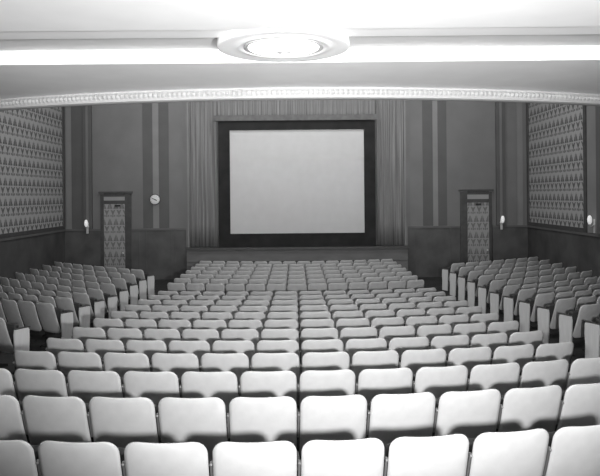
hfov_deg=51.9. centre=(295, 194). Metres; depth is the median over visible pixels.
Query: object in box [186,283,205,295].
seat
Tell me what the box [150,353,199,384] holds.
seat
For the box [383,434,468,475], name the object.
seat
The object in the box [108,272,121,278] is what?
seat
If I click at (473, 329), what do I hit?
seat
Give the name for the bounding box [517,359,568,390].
seat
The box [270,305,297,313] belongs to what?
seat
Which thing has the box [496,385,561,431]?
seat
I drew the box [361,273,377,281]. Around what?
seat
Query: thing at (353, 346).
seat
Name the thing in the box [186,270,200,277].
seat
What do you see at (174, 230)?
trim
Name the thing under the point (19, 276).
seat
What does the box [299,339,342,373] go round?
seat
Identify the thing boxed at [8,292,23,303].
seat
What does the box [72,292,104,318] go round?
seat
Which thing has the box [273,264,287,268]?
seat
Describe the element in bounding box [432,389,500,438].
seat
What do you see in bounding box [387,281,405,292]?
seat
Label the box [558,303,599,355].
seat
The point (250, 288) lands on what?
seat
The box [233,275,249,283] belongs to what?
seat
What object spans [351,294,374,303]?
seat
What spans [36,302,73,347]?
seat
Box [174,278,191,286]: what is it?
seat
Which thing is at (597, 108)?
trim
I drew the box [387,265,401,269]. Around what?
seat
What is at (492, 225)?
trim
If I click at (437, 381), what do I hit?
seat
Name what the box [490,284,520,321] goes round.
seat
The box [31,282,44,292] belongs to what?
seat
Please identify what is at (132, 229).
trim
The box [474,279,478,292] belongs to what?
seat cushion
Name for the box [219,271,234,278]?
seat
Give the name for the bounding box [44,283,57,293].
seat
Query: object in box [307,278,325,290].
seat
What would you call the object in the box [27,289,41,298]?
seat
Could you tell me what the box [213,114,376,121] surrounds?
batten
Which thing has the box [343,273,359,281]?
seat
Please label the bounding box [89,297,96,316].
seat cushion
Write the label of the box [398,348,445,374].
seat
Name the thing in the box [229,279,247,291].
seat
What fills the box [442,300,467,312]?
seat
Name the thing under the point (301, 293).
seat
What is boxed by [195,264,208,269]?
seat
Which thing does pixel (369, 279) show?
seat
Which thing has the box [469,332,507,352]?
seat
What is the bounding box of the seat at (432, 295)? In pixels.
[424,291,445,301]
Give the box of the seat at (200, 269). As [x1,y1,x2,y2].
[191,267,205,273]
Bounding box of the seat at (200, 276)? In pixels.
[197,274,213,281]
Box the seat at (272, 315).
[267,312,297,320]
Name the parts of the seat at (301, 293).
backrest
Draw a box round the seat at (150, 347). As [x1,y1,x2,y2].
[125,340,168,359]
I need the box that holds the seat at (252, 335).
[220,329,258,350]
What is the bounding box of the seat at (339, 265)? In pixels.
[337,263,351,269]
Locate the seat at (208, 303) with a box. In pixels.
[189,300,214,311]
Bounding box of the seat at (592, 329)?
[584,318,599,357]
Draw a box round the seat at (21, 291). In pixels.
[14,287,27,297]
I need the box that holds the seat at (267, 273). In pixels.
[253,271,269,278]
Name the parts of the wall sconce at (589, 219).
lamp shade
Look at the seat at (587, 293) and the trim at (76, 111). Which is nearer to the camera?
the seat at (587, 293)
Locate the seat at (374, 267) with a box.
[371,265,385,272]
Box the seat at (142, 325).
[125,319,158,334]
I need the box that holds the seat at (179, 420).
[156,397,226,462]
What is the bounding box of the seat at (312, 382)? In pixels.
[297,369,354,456]
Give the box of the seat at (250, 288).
[246,284,265,295]
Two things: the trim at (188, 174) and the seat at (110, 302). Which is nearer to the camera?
the seat at (110, 302)
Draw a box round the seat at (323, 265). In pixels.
[321,263,335,268]
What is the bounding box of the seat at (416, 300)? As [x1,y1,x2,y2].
[407,297,431,307]
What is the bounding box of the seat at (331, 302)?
[327,299,352,311]
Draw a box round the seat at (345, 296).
[325,294,348,305]
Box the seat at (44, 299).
[38,295,56,336]
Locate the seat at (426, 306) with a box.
[415,302,441,313]
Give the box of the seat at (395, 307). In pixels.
[387,303,414,314]
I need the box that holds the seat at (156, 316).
[140,311,170,324]
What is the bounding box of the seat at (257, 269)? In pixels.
[255,267,270,274]
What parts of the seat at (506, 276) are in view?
backrest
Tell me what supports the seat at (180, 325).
on the floor
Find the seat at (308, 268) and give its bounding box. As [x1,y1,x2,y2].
[306,267,321,271]
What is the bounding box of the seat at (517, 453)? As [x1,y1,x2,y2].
[466,428,548,475]
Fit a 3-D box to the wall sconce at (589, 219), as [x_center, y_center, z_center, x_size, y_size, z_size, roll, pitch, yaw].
[7.913,0.787,16.550,0.189,0.480,0.120,-1,0,0]
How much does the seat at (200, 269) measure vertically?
0.863 m
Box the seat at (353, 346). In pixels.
[344,338,386,369]
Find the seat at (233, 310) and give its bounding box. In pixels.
[210,306,237,319]
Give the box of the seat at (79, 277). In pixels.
[72,274,84,282]
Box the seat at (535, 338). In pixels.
[507,330,542,349]
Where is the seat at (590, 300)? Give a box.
[574,296,595,309]
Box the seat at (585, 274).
[579,270,591,280]
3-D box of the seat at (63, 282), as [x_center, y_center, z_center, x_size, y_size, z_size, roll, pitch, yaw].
[-5.683,2.515,15.573,0.540,0.863,0.461,0,0,36]
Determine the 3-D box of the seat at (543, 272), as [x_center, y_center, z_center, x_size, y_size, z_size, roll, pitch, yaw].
[6.542,2.409,16.552,0.540,0.863,0.461,-1,0,-31]
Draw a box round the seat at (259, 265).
[257,264,271,271]
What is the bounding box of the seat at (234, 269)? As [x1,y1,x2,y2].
[222,267,237,274]
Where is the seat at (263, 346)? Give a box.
[255,340,298,355]
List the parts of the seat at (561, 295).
backrest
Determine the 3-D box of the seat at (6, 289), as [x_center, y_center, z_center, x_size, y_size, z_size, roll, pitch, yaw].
[-6.537,2.523,14.386,0.540,0.863,0.461,0,0,38]
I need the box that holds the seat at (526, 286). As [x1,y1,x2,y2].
[513,283,537,321]
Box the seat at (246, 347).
[211,340,254,370]
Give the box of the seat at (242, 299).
[222,295,245,305]
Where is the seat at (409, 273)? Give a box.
[396,271,411,279]
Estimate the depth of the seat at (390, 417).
4.71 m
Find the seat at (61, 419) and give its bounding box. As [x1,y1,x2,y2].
[21,395,93,445]
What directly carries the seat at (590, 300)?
on the floor
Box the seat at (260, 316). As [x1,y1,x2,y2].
[234,312,265,329]
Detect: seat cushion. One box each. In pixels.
[5,322,18,347]
[18,401,29,443]
[31,445,38,475]
[54,308,63,328]
[73,302,81,320]
[85,403,93,441]
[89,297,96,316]
[103,293,109,309]
[115,288,121,303]
[117,447,124,475]
[126,282,131,295]
[154,404,159,442]
[386,443,390,475]
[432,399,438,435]
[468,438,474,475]
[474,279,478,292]
[485,285,489,300]
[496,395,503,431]
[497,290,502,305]
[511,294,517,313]
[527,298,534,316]
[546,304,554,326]
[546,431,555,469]
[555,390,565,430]
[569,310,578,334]
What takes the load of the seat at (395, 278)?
on the floor
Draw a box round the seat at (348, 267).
[339,266,354,273]
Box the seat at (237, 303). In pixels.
[216,300,241,311]
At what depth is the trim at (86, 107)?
21.27 m
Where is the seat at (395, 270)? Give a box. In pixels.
[391,268,405,275]
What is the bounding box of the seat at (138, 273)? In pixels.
[131,269,153,299]
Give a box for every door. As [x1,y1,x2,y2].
[98,191,132,271]
[458,189,493,264]
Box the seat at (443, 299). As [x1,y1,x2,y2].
[433,296,455,306]
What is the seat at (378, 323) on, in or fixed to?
on the floor
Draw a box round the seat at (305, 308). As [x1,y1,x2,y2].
[298,305,327,320]
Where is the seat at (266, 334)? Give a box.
[260,328,298,343]
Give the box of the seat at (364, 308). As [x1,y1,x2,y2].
[359,303,386,317]
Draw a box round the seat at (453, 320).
[437,314,468,329]
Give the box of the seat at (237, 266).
[225,264,239,270]
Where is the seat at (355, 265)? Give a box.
[353,263,366,267]
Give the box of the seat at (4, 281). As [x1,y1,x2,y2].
[0,277,10,285]
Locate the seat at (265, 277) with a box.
[251,275,268,284]
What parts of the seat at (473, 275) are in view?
panel, backrest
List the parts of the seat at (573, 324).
panel, backrest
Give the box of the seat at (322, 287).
[308,283,326,295]
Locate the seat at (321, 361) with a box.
[299,351,349,396]
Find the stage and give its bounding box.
[187,248,407,271]
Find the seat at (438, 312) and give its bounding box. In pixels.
[425,307,454,320]
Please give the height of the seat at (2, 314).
0.863 m
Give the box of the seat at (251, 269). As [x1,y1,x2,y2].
[239,267,253,274]
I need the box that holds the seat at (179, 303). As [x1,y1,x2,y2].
[163,300,188,310]
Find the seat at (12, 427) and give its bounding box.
[0,395,29,443]
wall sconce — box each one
[84,220,88,233]
[500,216,504,229]
[587,215,594,232]
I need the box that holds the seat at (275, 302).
[272,300,297,306]
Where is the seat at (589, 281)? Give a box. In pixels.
[583,277,596,287]
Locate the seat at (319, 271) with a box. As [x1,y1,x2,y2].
[306,270,322,283]
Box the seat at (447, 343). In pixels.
[428,335,468,354]
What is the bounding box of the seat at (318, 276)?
[306,274,323,285]
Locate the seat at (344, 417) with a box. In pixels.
[297,394,366,455]
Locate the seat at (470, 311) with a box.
[454,306,481,319]
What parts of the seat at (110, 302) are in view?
backrest, panel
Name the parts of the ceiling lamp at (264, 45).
lamp shade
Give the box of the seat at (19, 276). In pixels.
[15,272,25,282]
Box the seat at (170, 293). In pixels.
[158,291,178,299]
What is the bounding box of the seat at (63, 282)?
[58,278,71,289]
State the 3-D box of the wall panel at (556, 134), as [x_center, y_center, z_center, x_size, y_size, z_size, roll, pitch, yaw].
[7.992,-2.160,19.150,0.080,6.400,4.300,-1,0,0]
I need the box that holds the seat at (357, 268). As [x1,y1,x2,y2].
[355,266,370,272]
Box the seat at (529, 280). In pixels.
[522,276,538,285]
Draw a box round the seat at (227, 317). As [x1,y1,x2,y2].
[202,312,232,328]
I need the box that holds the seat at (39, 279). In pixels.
[35,275,47,285]
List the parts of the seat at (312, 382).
backrest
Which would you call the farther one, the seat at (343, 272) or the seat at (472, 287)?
the seat at (343, 272)
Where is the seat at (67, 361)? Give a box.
[56,351,103,376]
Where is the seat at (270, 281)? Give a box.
[268,279,286,290]
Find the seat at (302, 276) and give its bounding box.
[287,274,305,284]
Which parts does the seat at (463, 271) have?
panel, backrest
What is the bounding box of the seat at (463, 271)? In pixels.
[449,266,473,296]
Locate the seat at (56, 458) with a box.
[36,441,124,475]
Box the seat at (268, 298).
[247,295,271,306]
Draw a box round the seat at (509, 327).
[486,321,518,337]
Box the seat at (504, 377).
[466,362,519,394]
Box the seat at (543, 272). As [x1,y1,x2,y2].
[538,269,551,278]
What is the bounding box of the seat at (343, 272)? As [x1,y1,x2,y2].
[341,270,356,277]
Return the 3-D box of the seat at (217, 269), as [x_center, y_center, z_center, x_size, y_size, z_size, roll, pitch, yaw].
[-2.412,2.562,18.448,0.498,0.863,0.461,0,0,11]
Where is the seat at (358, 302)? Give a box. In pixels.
[355,298,379,309]
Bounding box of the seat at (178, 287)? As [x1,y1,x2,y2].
[167,283,186,294]
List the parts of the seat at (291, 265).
backrest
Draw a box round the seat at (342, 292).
[323,290,345,299]
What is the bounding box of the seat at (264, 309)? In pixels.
[239,306,267,320]
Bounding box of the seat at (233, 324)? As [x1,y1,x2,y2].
[228,320,262,340]
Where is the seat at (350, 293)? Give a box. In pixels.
[347,290,369,298]
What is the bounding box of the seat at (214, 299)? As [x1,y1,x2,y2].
[196,295,219,305]
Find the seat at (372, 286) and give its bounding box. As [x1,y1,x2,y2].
[367,281,386,293]
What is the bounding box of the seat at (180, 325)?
[158,319,192,334]
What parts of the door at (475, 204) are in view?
transom panel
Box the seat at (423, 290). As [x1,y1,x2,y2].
[416,288,435,296]
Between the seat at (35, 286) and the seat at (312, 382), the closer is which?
the seat at (312, 382)
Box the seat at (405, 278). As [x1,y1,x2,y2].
[400,275,417,284]
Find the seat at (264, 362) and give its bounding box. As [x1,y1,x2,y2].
[250,352,298,383]
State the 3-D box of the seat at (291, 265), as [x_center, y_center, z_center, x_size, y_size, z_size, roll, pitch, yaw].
[0.005,2.541,19.059,0.498,0.863,0.461,0,0,-1]
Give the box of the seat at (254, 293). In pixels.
[250,291,272,300]
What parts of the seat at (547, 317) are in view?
panel, backrest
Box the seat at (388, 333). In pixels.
[377,326,414,344]
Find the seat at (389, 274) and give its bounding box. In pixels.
[379,272,394,280]
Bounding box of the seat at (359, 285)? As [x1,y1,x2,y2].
[348,282,367,290]
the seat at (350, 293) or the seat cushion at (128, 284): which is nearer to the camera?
the seat at (350, 293)
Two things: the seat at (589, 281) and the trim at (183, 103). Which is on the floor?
the seat at (589, 281)
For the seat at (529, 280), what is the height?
0.863 m
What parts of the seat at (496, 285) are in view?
panel, backrest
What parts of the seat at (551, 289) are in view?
backrest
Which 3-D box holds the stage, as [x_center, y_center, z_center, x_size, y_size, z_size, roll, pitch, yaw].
[0.047,2.395,21.175,7.507,1.130,0.450,-1,0,0]
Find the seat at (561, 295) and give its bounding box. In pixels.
[549,291,573,334]
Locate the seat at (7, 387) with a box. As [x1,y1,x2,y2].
[0,368,17,399]
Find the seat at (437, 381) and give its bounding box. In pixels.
[411,365,467,398]
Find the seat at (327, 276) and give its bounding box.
[325,274,341,283]
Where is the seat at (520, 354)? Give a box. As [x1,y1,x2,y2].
[490,344,533,368]
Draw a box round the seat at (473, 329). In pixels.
[451,322,485,340]
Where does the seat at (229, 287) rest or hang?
on the floor
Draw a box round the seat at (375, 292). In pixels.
[371,289,392,297]
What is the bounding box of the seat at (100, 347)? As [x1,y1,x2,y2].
[84,339,125,358]
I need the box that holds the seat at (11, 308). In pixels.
[1,299,24,327]
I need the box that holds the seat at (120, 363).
[102,352,151,377]
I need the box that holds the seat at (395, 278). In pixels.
[382,276,399,284]
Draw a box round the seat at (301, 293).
[298,291,321,302]
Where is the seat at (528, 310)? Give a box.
[519,292,554,331]
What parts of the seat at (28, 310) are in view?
backrest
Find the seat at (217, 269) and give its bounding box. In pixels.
[206,267,220,274]
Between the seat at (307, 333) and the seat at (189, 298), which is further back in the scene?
the seat at (189, 298)
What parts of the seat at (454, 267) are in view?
panel, backrest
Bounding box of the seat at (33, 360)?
[13,350,57,369]
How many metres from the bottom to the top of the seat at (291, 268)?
0.863 m
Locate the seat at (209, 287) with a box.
[206,283,225,294]
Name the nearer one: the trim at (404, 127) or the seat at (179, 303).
the seat at (179, 303)
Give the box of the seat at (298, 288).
[287,283,306,298]
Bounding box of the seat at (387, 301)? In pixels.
[381,297,406,308]
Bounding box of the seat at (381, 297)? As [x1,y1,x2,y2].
[376,293,398,303]
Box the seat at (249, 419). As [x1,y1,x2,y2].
[227,396,296,450]
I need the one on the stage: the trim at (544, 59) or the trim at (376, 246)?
the trim at (376, 246)
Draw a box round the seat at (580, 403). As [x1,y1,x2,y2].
[555,383,599,430]
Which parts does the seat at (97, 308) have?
backrest, panel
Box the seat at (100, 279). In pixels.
[97,276,111,285]
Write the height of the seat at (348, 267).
0.863 m
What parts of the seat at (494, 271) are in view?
backrest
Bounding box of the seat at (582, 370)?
[564,357,599,389]
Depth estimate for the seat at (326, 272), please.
17.24 m
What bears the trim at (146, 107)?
attached to the wall
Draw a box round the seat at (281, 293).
[275,291,297,296]
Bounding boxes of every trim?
[0,26,599,39]
[0,57,599,65]
[0,87,599,110]
[0,229,65,240]
[0,231,64,286]
[65,107,71,228]
[65,231,100,268]
[66,229,100,230]
[71,106,82,228]
[82,106,85,228]
[85,106,88,224]
[88,105,92,228]
[131,228,185,230]
[132,230,186,279]
[138,231,139,269]
[142,103,152,227]
[145,231,146,273]
[152,103,158,227]
[158,103,168,227]
[170,230,171,279]
[174,230,175,277]
[182,102,185,227]
[185,102,187,246]
[185,245,408,249]
[187,102,189,246]
[187,259,406,261]
[403,100,406,244]
[405,100,407,244]
[407,100,409,225]
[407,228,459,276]
[408,226,459,227]
[414,228,415,274]
[418,228,419,276]
[422,100,432,225]
[432,100,437,225]
[437,101,446,225]
[450,228,451,266]
[492,225,526,226]
[492,227,527,262]
[495,102,499,224]
[499,102,502,218]
[502,102,505,224]
[505,102,516,224]
[516,102,522,224]
[527,225,599,236]
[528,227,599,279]
[586,106,596,233]
[595,106,599,233]
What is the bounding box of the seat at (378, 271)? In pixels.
[375,268,390,276]
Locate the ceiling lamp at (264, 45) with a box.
[217,29,349,61]
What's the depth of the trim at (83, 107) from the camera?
21.30 m
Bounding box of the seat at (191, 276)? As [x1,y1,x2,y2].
[180,274,196,281]
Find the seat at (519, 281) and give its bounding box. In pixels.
[499,278,522,313]
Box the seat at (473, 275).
[458,270,483,300]
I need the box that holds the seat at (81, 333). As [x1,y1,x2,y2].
[71,327,107,344]
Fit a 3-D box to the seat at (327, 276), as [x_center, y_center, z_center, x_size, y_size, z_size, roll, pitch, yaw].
[0.975,2.532,16.630,0.498,0.863,0.461,-1,0,-6]
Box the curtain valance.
[218,100,374,115]
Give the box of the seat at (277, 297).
[273,295,297,301]
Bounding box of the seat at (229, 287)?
[226,284,244,293]
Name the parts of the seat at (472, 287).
panel, backrest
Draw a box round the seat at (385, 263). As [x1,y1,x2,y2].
[383,262,396,268]
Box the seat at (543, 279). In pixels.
[538,275,552,286]
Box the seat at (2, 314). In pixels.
[0,302,7,321]
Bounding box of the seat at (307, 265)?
[305,264,319,276]
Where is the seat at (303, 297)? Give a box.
[298,295,323,308]
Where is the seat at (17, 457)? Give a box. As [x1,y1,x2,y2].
[0,440,38,475]
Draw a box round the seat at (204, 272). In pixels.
[202,270,217,278]
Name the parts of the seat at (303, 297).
backrest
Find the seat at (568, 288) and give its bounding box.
[554,286,571,296]
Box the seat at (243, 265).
[241,264,255,270]
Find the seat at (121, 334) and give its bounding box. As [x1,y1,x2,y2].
[106,328,143,345]
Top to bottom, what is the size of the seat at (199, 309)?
0.863 m
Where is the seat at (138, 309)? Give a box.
[125,305,151,316]
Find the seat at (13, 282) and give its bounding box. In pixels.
[9,278,20,288]
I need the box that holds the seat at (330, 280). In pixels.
[327,278,344,290]
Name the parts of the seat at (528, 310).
panel, backrest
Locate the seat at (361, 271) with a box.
[358,269,373,276]
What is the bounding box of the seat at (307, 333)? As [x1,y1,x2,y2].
[299,328,337,350]
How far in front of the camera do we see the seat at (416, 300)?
11.96 m
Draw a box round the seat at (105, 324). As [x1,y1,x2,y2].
[93,318,125,333]
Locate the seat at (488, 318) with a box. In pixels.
[468,313,498,327]
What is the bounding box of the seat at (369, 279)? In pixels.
[365,277,381,285]
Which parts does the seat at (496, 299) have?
panel, backrest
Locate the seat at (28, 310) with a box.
[18,300,42,343]
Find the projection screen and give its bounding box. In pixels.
[218,120,375,246]
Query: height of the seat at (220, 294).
0.863 m
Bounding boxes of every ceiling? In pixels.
[0,0,599,31]
[0,46,599,98]
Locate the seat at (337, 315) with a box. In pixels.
[333,310,362,327]
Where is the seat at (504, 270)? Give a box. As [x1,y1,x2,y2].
[498,268,512,276]
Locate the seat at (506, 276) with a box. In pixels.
[486,273,509,306]
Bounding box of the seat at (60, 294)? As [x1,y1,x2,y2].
[56,291,73,301]
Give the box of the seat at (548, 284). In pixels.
[537,282,553,290]
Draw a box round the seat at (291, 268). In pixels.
[289,267,304,271]
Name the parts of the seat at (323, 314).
backrest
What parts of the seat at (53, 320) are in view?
backrest, panel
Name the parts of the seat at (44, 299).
backrest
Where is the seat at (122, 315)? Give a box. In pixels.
[110,311,139,324]
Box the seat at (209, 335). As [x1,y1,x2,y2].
[181,329,219,351]
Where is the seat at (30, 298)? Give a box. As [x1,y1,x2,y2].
[23,294,39,333]
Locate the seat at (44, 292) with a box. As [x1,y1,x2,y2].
[41,290,56,300]
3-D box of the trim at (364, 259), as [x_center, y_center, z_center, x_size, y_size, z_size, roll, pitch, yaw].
[0.045,2.225,20.940,7.467,0.030,0.020,-1,0,0]
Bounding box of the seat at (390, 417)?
[365,392,435,458]
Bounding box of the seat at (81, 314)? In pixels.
[55,296,90,338]
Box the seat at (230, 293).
[226,291,248,299]
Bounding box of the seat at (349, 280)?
[345,277,363,292]
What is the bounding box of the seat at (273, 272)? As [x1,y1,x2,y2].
[271,271,287,281]
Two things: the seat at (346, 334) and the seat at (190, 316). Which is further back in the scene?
the seat at (190, 316)
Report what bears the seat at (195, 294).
on the floor
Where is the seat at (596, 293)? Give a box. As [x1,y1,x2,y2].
[591,289,599,299]
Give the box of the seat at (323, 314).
[298,311,330,329]
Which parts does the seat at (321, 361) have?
backrest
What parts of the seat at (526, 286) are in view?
backrest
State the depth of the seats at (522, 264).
18.25 m
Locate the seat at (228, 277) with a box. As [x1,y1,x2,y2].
[215,275,231,282]
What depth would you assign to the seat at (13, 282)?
15.40 m
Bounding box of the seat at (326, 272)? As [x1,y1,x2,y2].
[324,270,339,278]
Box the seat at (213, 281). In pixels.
[210,279,228,289]
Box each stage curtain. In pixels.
[189,101,217,246]
[376,100,403,244]
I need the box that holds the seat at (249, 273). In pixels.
[236,271,251,278]
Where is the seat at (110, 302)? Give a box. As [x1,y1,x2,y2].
[87,288,116,324]
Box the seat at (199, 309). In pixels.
[180,305,208,317]
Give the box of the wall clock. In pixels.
[150,194,160,204]
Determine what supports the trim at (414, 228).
attached to the wall
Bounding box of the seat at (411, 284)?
[406,280,423,292]
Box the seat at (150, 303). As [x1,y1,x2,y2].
[137,299,162,309]
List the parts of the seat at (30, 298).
backrest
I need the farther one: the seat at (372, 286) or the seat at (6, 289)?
the seat at (372, 286)
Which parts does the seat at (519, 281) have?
backrest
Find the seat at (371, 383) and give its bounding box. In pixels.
[355,367,412,423]
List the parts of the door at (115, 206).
transom panel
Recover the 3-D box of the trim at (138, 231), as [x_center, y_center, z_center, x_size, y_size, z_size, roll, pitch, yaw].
[-5.422,2.122,21.340,0.040,1.770,0.020,-1,0,0]
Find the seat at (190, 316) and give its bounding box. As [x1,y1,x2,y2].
[170,312,201,325]
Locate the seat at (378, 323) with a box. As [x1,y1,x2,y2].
[370,317,403,335]
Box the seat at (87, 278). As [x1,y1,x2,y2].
[84,275,97,282]
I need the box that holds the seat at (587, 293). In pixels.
[574,290,591,301]
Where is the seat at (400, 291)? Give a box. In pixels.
[394,289,414,297]
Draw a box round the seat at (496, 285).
[478,279,506,313]
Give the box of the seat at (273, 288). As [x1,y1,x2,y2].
[266,284,285,297]
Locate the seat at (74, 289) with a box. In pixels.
[72,287,87,293]
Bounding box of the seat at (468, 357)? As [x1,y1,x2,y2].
[445,346,491,371]
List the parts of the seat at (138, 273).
backrest, panel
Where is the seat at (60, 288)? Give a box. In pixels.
[57,285,72,295]
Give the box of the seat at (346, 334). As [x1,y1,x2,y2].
[339,327,376,350]
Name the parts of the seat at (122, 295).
backrest, panel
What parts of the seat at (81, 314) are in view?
backrest, panel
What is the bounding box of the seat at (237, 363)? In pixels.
[199,353,248,396]
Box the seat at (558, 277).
[553,273,566,284]
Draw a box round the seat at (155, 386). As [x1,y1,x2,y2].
[122,371,180,412]
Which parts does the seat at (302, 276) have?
backrest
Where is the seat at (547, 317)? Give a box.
[537,297,575,343]
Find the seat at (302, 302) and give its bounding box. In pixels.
[298,299,325,322]
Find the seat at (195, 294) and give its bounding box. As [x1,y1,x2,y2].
[180,291,201,299]
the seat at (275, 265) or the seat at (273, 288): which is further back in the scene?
the seat at (275, 265)
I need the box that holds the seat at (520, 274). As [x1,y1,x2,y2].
[510,272,524,280]
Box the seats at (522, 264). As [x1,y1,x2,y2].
[29,257,576,294]
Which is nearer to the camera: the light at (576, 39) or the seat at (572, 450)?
the seat at (572, 450)
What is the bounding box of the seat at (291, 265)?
[288,264,303,272]
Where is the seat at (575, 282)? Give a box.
[569,278,583,288]
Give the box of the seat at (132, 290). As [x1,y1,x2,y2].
[111,278,137,309]
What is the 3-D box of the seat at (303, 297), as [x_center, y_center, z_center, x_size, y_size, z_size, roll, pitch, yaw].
[0.293,2.463,12.749,0.535,0.863,0.461,0,0,-3]
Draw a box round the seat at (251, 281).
[249,279,266,290]
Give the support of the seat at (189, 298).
on the floor
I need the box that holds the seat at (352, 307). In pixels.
[330,304,357,319]
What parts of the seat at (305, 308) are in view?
backrest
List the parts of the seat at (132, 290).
backrest, panel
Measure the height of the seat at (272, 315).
0.863 m
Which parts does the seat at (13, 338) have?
backrest, panel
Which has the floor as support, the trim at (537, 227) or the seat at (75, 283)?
the seat at (75, 283)
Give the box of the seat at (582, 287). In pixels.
[571,285,587,294]
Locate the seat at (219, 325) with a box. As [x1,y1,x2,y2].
[193,320,226,337]
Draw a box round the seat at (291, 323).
[264,319,297,330]
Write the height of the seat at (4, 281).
0.863 m
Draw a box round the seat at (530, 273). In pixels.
[524,270,538,278]
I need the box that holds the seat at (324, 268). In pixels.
[322,267,337,274]
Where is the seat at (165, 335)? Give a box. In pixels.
[143,328,181,346]
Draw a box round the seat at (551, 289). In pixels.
[530,287,554,327]
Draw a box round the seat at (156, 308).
[152,305,180,316]
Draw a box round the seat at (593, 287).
[587,284,599,293]
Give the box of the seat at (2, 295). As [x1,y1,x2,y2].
[0,292,8,302]
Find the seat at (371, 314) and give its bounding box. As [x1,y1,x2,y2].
[364,310,394,326]
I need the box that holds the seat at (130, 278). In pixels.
[122,273,146,302]
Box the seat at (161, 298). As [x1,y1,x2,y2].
[148,295,170,304]
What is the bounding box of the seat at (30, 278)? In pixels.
[25,274,35,282]
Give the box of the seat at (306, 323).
[298,319,333,349]
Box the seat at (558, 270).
[552,268,564,277]
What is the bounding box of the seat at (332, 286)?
[328,283,347,293]
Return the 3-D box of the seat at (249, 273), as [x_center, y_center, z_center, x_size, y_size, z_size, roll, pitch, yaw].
[-1.451,2.553,17.466,0.498,0.863,0.461,0,0,6]
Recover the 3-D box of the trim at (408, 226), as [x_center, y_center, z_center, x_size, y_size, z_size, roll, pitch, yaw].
[4.731,1.104,21.363,1.888,0.070,0.075,-1,0,0]
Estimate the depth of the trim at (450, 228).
21.33 m
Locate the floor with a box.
[0,277,584,475]
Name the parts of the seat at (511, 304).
panel, backrest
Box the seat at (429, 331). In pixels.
[415,324,451,342]
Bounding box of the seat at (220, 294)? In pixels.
[203,291,224,299]
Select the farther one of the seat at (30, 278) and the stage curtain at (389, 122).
the stage curtain at (389, 122)
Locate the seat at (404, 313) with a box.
[395,309,424,322]
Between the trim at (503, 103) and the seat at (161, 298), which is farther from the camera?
the trim at (503, 103)
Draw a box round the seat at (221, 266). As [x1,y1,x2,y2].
[210,264,224,270]
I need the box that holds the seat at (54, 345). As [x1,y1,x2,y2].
[45,338,85,357]
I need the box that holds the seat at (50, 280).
[46,277,58,286]
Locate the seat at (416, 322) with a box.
[404,316,436,331]
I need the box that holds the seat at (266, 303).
[244,300,269,312]
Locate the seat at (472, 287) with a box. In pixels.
[467,274,494,306]
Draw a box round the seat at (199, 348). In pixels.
[167,340,210,364]
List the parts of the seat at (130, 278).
backrest, panel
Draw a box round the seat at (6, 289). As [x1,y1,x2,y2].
[2,285,14,295]
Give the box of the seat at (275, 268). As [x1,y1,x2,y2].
[272,267,287,276]
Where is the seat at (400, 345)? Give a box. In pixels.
[387,336,428,356]
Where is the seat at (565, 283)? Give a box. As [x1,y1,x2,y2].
[554,280,569,290]
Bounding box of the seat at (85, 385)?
[66,370,123,403]
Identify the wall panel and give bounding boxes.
[0,107,64,238]
[526,103,587,232]
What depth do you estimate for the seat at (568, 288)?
13.12 m
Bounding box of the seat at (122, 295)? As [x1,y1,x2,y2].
[100,283,127,316]
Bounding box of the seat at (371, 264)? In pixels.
[368,262,382,267]
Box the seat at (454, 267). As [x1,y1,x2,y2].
[442,263,464,291]
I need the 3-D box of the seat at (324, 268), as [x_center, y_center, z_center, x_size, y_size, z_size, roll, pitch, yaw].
[0.976,2.532,18.286,0.498,0.863,0.461,0,0,-6]
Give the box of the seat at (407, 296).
[400,292,422,301]
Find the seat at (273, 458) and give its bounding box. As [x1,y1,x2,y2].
[209,441,296,475]
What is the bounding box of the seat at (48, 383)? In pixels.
[13,368,68,400]
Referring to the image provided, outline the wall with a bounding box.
[64,100,526,262]
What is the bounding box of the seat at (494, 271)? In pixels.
[475,269,498,299]
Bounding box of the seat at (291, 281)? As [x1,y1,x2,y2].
[288,279,305,283]
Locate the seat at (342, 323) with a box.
[336,318,369,338]
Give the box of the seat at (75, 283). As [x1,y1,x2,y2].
[71,280,86,290]
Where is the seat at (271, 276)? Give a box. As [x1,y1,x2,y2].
[269,275,286,281]
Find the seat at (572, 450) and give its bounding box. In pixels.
[543,425,599,475]
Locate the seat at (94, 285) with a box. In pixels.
[85,281,100,289]
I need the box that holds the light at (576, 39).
[0,34,599,50]
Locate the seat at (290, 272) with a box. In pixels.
[288,271,304,275]
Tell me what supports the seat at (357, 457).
on the floor
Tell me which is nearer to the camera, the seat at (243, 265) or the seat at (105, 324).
the seat at (105, 324)
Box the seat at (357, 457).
[297,438,383,475]
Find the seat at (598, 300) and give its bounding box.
[579,297,599,339]
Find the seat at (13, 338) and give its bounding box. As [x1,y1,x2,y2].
[0,318,29,373]
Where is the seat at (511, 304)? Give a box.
[503,288,536,321]
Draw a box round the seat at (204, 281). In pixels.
[192,278,210,287]
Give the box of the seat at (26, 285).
[20,280,31,290]
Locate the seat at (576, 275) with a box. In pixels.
[566,272,579,281]
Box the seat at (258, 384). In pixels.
[238,370,296,406]
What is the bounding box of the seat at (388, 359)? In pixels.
[350,350,398,386]
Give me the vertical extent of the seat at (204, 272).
0.863 m
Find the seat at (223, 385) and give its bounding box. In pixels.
[179,371,237,426]
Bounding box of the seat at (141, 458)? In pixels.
[121,442,208,475]
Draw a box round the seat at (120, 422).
[87,396,159,447]
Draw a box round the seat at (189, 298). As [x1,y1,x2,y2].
[172,295,194,304]
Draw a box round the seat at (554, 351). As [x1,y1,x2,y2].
[532,341,573,364]
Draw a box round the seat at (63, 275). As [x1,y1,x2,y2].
[60,272,71,280]
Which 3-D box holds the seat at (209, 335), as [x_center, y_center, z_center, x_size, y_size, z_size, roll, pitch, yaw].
[-1.273,2.211,8.417,0.535,0.863,0.461,0,0,4]

